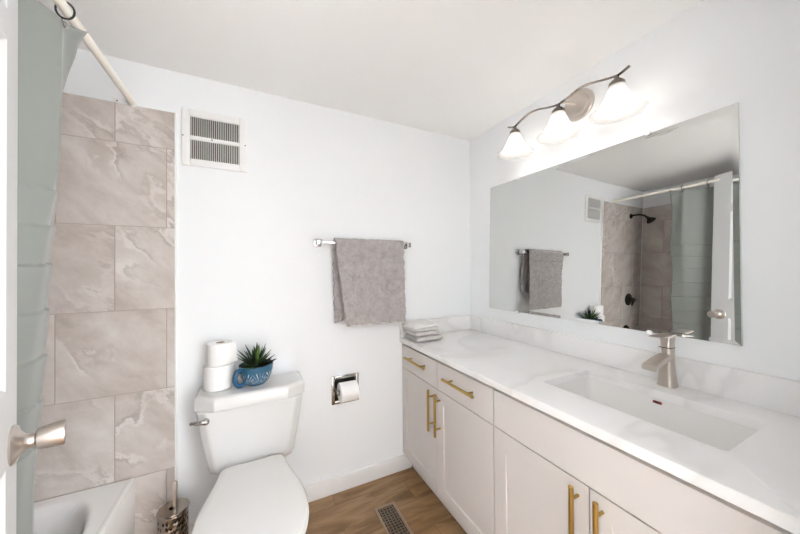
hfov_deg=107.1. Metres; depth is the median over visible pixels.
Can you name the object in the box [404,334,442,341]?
washcloth
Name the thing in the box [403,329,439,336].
washcloth
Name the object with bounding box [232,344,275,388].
potted succulent
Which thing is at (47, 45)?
shower curtain
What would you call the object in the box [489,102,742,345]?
mirror
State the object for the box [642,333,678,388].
faucet
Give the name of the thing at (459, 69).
ceiling
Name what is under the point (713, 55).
wall
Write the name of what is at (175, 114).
trim
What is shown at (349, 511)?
floor
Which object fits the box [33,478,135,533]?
bathtub
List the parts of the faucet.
spout, lever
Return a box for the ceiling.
[37,0,702,140]
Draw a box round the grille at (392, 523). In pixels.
[379,504,408,533]
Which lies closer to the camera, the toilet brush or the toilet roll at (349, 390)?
the toilet brush
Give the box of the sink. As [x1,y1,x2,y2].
[554,377,758,450]
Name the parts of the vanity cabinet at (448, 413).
bar pull, door, drawer, bar pull, bar pull, bar pull, door, drawer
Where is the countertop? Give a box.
[399,315,799,533]
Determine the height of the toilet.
0.785 m
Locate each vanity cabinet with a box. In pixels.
[402,343,495,533]
[494,389,793,533]
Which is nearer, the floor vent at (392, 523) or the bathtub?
the bathtub
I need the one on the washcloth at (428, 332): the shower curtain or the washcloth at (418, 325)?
the washcloth at (418, 325)
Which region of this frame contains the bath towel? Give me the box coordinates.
[332,238,405,326]
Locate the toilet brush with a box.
[172,480,177,509]
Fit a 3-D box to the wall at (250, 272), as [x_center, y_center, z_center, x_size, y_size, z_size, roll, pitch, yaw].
[-0.673,0.203,1.766,2.924,2.380,0.129,0,-1,-26]
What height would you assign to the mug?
0.101 m
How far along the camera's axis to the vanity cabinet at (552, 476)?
0.91 m
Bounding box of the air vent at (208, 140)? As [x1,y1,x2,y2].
[181,107,246,172]
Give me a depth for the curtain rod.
1.09 m
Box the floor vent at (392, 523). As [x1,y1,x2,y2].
[374,501,412,533]
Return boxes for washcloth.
[402,319,438,331]
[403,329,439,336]
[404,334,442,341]
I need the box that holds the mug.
[232,359,272,388]
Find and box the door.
[0,0,66,533]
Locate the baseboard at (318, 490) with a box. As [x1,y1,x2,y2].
[189,454,411,533]
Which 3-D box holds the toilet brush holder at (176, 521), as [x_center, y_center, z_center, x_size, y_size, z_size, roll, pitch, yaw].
[-1.056,1.257,1.375,0.123,0.272,0.123,0,-1,-26]
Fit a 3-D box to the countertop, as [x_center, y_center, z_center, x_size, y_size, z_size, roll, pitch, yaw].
[0.649,0.434,1.418,0.624,0.140,1.682,0,-1,-26]
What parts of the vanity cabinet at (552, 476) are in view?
door, bar pull, bar pull, pull post, door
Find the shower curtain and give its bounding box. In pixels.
[16,0,87,533]
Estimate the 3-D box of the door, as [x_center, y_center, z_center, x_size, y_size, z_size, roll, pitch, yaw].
[-0.574,0.264,0.397,0.942,2.210,0.117,-1,-1,45]
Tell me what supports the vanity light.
attached to the wall at (713, 55)
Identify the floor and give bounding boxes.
[306,466,466,533]
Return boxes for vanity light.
[507,65,630,151]
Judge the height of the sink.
0.124 m
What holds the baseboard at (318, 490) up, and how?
attached to the wall at (250, 272)
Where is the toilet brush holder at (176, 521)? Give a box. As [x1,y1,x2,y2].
[156,498,188,533]
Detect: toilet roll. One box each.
[203,362,233,391]
[207,340,237,366]
[337,380,358,402]
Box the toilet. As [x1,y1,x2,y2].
[189,371,308,533]
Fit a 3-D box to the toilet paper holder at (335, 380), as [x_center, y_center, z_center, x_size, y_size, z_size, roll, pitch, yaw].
[-0.329,0.762,1.826,0.174,0.174,0.076,0,-1,-26]
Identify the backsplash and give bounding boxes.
[470,315,799,417]
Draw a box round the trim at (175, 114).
[174,113,176,480]
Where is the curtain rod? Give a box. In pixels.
[52,0,138,106]
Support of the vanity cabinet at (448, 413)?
on the floor
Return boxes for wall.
[34,49,470,533]
[469,0,799,380]
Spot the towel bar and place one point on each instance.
(316, 242)
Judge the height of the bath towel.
0.541 m
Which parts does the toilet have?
flush lever, tank lid, tank, seat lid, seat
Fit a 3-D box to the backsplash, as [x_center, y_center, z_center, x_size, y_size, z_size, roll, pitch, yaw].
[0.920,0.417,1.552,0.020,0.110,1.682,0,-1,-26]
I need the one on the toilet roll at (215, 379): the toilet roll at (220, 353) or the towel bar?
the toilet roll at (220, 353)
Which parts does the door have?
knob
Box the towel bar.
[313,239,410,248]
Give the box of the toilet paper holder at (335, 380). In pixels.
[331,372,358,404]
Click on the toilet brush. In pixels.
(175, 483)
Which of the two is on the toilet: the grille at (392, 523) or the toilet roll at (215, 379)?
the toilet roll at (215, 379)
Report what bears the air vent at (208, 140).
in the wall at (250, 272)

